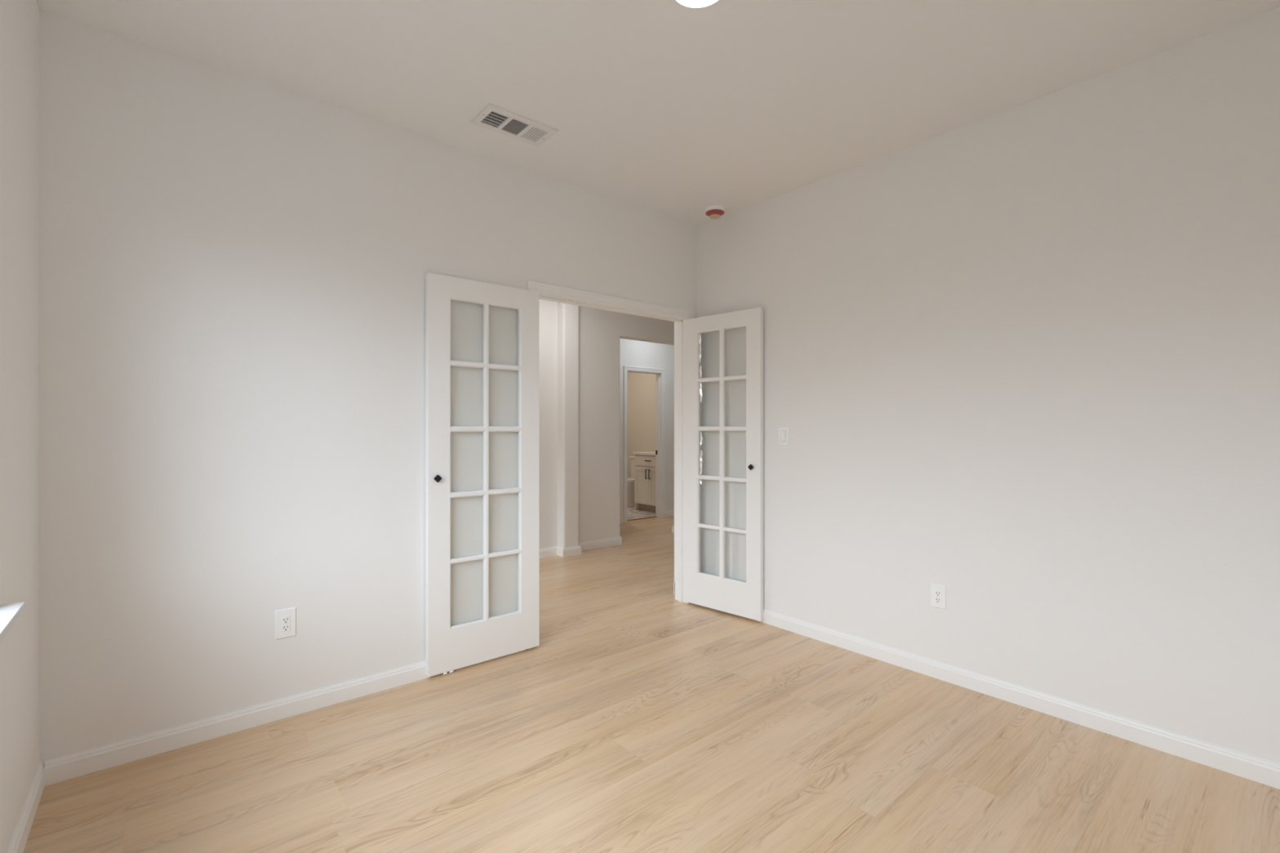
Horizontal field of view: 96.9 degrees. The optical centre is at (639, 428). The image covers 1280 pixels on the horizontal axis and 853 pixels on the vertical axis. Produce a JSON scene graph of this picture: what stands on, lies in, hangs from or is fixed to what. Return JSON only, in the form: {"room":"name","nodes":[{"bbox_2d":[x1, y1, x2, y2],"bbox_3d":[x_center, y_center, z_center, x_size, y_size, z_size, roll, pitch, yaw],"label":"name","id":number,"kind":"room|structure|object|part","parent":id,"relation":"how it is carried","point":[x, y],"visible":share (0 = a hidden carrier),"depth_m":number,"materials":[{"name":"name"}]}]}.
{"room":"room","nodes":[
{"label":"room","id":0,"kind":"room"},
{"bbox_2d":[0,0,39,852],"bbox_3d":[-1.140,-0.107,0.728,0.150,2.740,3.445,0,0,-40],"label":"wall","id":1,"kind":"structure","parent":0,"point":[20,20],"depth_m":1.72,"materials":[{"name":"white paint"}]},
{"bbox_2d":[0,601,25,642],"bbox_3d":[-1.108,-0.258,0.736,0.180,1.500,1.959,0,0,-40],"label":"windowsill","id":2,"kind":"structure","parent":1,"relation":"in","point":[10,613],"depth_m":1.44,"materials":[{"name":"white plastic"}]},
{"bbox_2d":[6,761,44,852],"bbox_3d":[-1.087,1.220,0.793,0.014,0.085,3.175,0,0,-40],"label":"baseboard","id":3,"kind":"structure","parent":1,"relation":"attached to","point":[18,842],"depth_m":1.77,"materials":[{"name":"white paint"}]},
{"bbox_2d":[38,8,697,766],"bbox_3d":[-0.947,-0.107,3.073,3.475,2.740,0.125,0,0,-40],"label":"wall","id":4,"kind":"structure","parent":0,"point":[234,268],"depth_m":2.41,"materials":[{"name":"white paint"}]},
{"bbox_2d":[44,649,524,786],"bbox_3d":[-1.379,1.220,2.616,1.896,0.085,0.014,0,0,-40],"label":"baseboard","id":5,"kind":"structure","parent":4,"relation":"attached to","point":[77,764],"depth_m":2.32,"materials":[{"name":"white paint"}]},
{"bbox_2d":[275,607,296,639],"bbox_3d":[-1.548,0.854,2.477,0.079,0.126,0.008,0,0,-40],"label":"wall outlet","id":6,"kind":"object","parent":4,"relation":"attached to","point":[285,619],"visible":1,"depth_m":2.47,"materials":[{"name":"white plastic"}]},
{"bbox_2d":[281,615,290,631],"bbox_3d":[-1.546,0.854,2.475,0.034,0.067,0.004,0,0,-40],"label":"receptacle","id":7,"kind":"object","parent":6,"relation":"attached to","point":[286,620],"depth_m":2.47,"materials":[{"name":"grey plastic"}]},
{"bbox_2d":[426,272,539,676],"bbox_3d":[-0.823,0.240,3.046,0.632,2.037,0.056,0,0,-40],"label":"door","id":8,"kind":"structure","parent":4,"relation":"in","point":[449,647],"depth_m":3.02,"materials":[{"name":"white paint"}]},
{"bbox_2d":[527,280,694,648],"bbox_3d":[-0.166,0.209,3.724,1.350,2.106,0.143,0,0,-40],"label":"door frame","id":9,"kind":"structure","parent":4,"relation":"attached to","point":[549,292],"depth_m":4.08,"materials":[{"name":"white paint"}]},
{"bbox_2d":[683,306,763,621],"bbox_3d":[0.549,0.233,3.871,0.633,2.023,0.056,0,0,43],"label":"door","id":10,"kind":"structure","parent":4,"relation":"in","point":[721,593],"depth_m":3.86,"materials":[{"name":"white paint"}]},
{"bbox_2d":[557,302,578,547],"bbox_3d":[-0.722,-0.107,5.678,0.190,2.740,0.132,0,0,-40],"label":"wall","id":11,"kind":"structure","parent":0,"point":[567,314],"depth_m":5.62,"materials":[{"name":"white paint"}]},
{"bbox_2d":[539,299,674,548],"bbox_3d":[-0.507,-0.107,6.002,5.420,2.740,0.125,0,0,-40],"label":"wall","id":12,"kind":"structure","parent":0,"point":[600,331],"depth_m":5.92,"materials":[{"name":"white paint"}]},
{"bbox_2d":[539,536,622,558],"bbox_3d":[-1.328,1.220,5.234,2.934,0.085,0.264,0,0,-40],"label":"baseboard","id":13,"kind":"structure","parent":12,"relation":"attached to","point":[574,550],"depth_m":5.68,"materials":[{"name":"white paint"}]},
{"bbox_2d":[626,372,655,477],"bbox_3d":[1.236,-0.107,8.231,0.120,2.740,4.930,0,0,-40],"label":"wall","id":14,"kind":"structure","parent":0,"point":[641,387],"depth_m":9.59,"materials":[{"name":"beige paint"}]},
{"bbox_2d":[619,337,673,516],"bbox_3d":[-0.223,-0.107,7.618,2.900,2.740,0.120,0,0,-40],"label":"wall","id":15,"kind":"structure","parent":0,"point":[633,353],"depth_m":7.88,"materials":[{"name":"white paint"}]},
{"bbox_2d":[619,516,624,524],"bbox_3d":[-0.705,1.220,7.123,1.285,0.085,0.014,0,0,-40],"label":"baseboard","id":16,"kind":"structure","parent":15,"relation":"attached to","point":[621,518],"depth_m":7.51,"materials":[{"name":"white paint"}]},
{"bbox_2d":[623,365,665,523],"bbox_3d":[0.031,0.216,7.824,0.743,2.092,0.138,0,0,-40],"label":"door frame","id":17,"kind":"structure","parent":15,"relation":"attached to","point":[660,374],"depth_m":7.99,"materials":[{"name":"white paint"}]},
{"bbox_2d":[665,510,673,517],"bbox_3d":[0.640,1.220,8.261,0.750,0.085,0.014,0,0,-40],"label":"baseboard","id":18,"kind":"structure","parent":15,"relation":"attached to","point":[668,513],"depth_m":8.07,"materials":[{"name":"white paint"}]},
{"bbox_2d":[22,506,1279,852],"bbox_3d":[-0.291,1.323,4.679,7.040,0.120,8.380,0,0,-40],"label":"floor","id":19,"kind":"structure","parent":0,"point":[641,719],"depth_m":2.10,"materials":[{"name":"brown wood"}]},
{"bbox_2d":[626,456,635,506],"bbox_3d":[-0.184,0.868,9.210,0.772,0.790,0.440,0,0,-40],"label":"toilet","id":20,"kind":"object","parent":19,"relation":"on","point":[630,481],"visible":0.2,"depth_m":9.10,"materials":[{"name":"white ceramic"}]},
{"bbox_3d":[-0.236,0.834,9.166,0.628,0.022,0.374,0,0,-40],"label":"seat lid","id":21,"kind":"part","parent":20,"relation":"part of","materials":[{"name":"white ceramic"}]},
{"bbox_3d":[-0.209,1.065,9.188,0.690,0.395,0.370,0,0,-40],"label":"bowl","id":22,"kind":"part","parent":20,"relation":"part of","materials":[{"name":"white ceramic"}]},
{"bbox_3d":[0.039,0.705,9.399,0.180,0.395,0.410,0,0,-40],"label":"tank","id":23,"kind":"part","parent":20,"relation":"part of","materials":[{"name":"white ceramic"}]},
{"bbox_2d":[626,515,656,520],"bbox_3d":[-0.006,1.260,7.868,0.621,0.006,0.050,0,0,-40],"label":"threshold","id":24,"kind":"object","parent":19,"relation":"on","point":[654,516],"visible":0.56,"depth_m":7.87,"materials":[{"name":"brown wood"}]},
{"bbox_2d":[632,451,655,512],"bbox_3d":[0.350,0.770,8.679,0.647,0.985,0.729,0,0,-40],"label":"bathroom vanity","id":25,"kind":"object","parent":19,"relation":"on","point":[644,462],"visible":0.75,"depth_m":8.57,"materials":[{"name":"beige paint"}]},
{"bbox_3d":[0.028,0.867,8.621,0.020,0.552,0.328,0,0,-40],"label":"cabinet door","id":26,"kind":"part","parent":25,"relation":"part of","materials":[{"name":"beige paint"}]},
{"bbox_2d":[632,451,655,455],"bbox_3d":[0.359,0.343,8.686,0.625,0.130,0.729,0,0,-40],"label":"countertop","id":27,"kind":"structure","parent":25,"relation":"on","point":[646,453],"depth_m":8.62,"materials":[{"name":"white stone"}]},
{"bbox_3d":[0.142,0.497,8.487,0.020,0.150,0.681,0,0,-40],"label":"drawer","id":28,"kind":"part","parent":25,"relation":"part of","materials":[{"name":"beige paint"}]},
{"bbox_3d":[0.249,0.867,8.360,0.020,0.552,0.350,0,0,-40],"label":"cabinet door","id":29,"kind":"part","parent":25,"relation":"part of","materials":[{"name":"beige paint"}]},
{"bbox_2d":[35,0,1279,226],"bbox_3d":[-0.291,-1.538,4.679,7.040,0.120,8.380,0,0,-40],"label":"ceiling","id":30,"kind":"structure","parent":0,"point":[668,108],"depth_m":2.31,"materials":[{"name":"white paint"}]},
{"bbox_2d":[471,102,558,146],"bbox_3d":[-0.610,-1.473,2.772,0.366,0.009,0.204,0,0,-40],"label":"ceiling vent","id":31,"kind":"object","parent":30,"relation":"in","point":[493,117],"visible":1,"depth_m":2.76,"materials":[{"name":"white metal"}]},
{"bbox_2d":[675,0,719,8],"bbox_3d":[0.195,-1.463,1.878,0.206,0.028,0.206,0,0,-40],"label":"recessed light","id":32,"kind":"object","parent":30,"relation":"in","point":[689,3],"visible":1,"depth_m":1.94,"materials":[{"name":"white plastic"}]},
{"bbox_2d":[705,204,724,218],"bbox_3d":[0.505,-1.447,3.820,0.132,0.060,0.132,0,0,-40],"label":"smoke detector","id":33,"kind":"object","parent":30,"relation":"attached to","point":[714,211],"visible":1,"depth_m":3.78,"materials":[{"name":"white plastic"}]},
{"bbox_2d":[674,321,675,591],"bbox_3d":[1.520,-0.107,5.321,3.206,2.740,0.120,0,0,-40],"label":"wall","id":34,"kind":"structure","parent":0,"point":[674,322],"depth_m":4.32,"materials":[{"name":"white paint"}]},
{"bbox_2d":[697,7,1279,763],"bbox_3d":[1.500,-0.107,2.965,0.120,2.740,3.450,0,0,-40],"label":"wall","id":35,"kind":"structure","parent":0,"point":[1022,362],"depth_m":2.51,"materials":[{"name":"white paint"}]},
{"bbox_2d":[777,426,788,445],"bbox_3d":[0.901,0.051,3.570,0.011,0.120,0.076,0,0,-40],"label":"light switch","id":36,"kind":"object","parent":35,"relation":"attached to","point":[783,432],"visible":1,"depth_m":3.57,"materials":[{"name":"white plastic"}]},
{"bbox_2d":[930,582,946,609],"bbox_3d":[1.504,0.850,2.860,0.008,0.119,0.074,0,0,-40],"label":"wall outlet","id":37,"kind":"object","parent":35,"relation":"attached to","point":[938,592],"visible":1,"depth_m":2.86,"materials":[{"name":"white plastic"}]},
{"bbox_2d":[934,589,941,604],"bbox_3d":[1.502,0.850,2.859,0.004,0.067,0.034,0,0,-40],"label":"receptacle","id":38,"kind":"object","parent":37,"relation":"attached to","point":[937,592],"depth_m":2.86,"materials":[{"name":"white plastic"}]},
{"bbox_2d":[757,608,1279,789],"bbox_3d":[1.441,1.220,2.932,0.014,0.085,3.175,0,0,-40],"label":"baseboard","id":39,"kind":"structure","parent":35,"relation":"attached to","point":[1249,766],"depth_m":2.47,"materials":[{"name":"white paint"}]}
]}

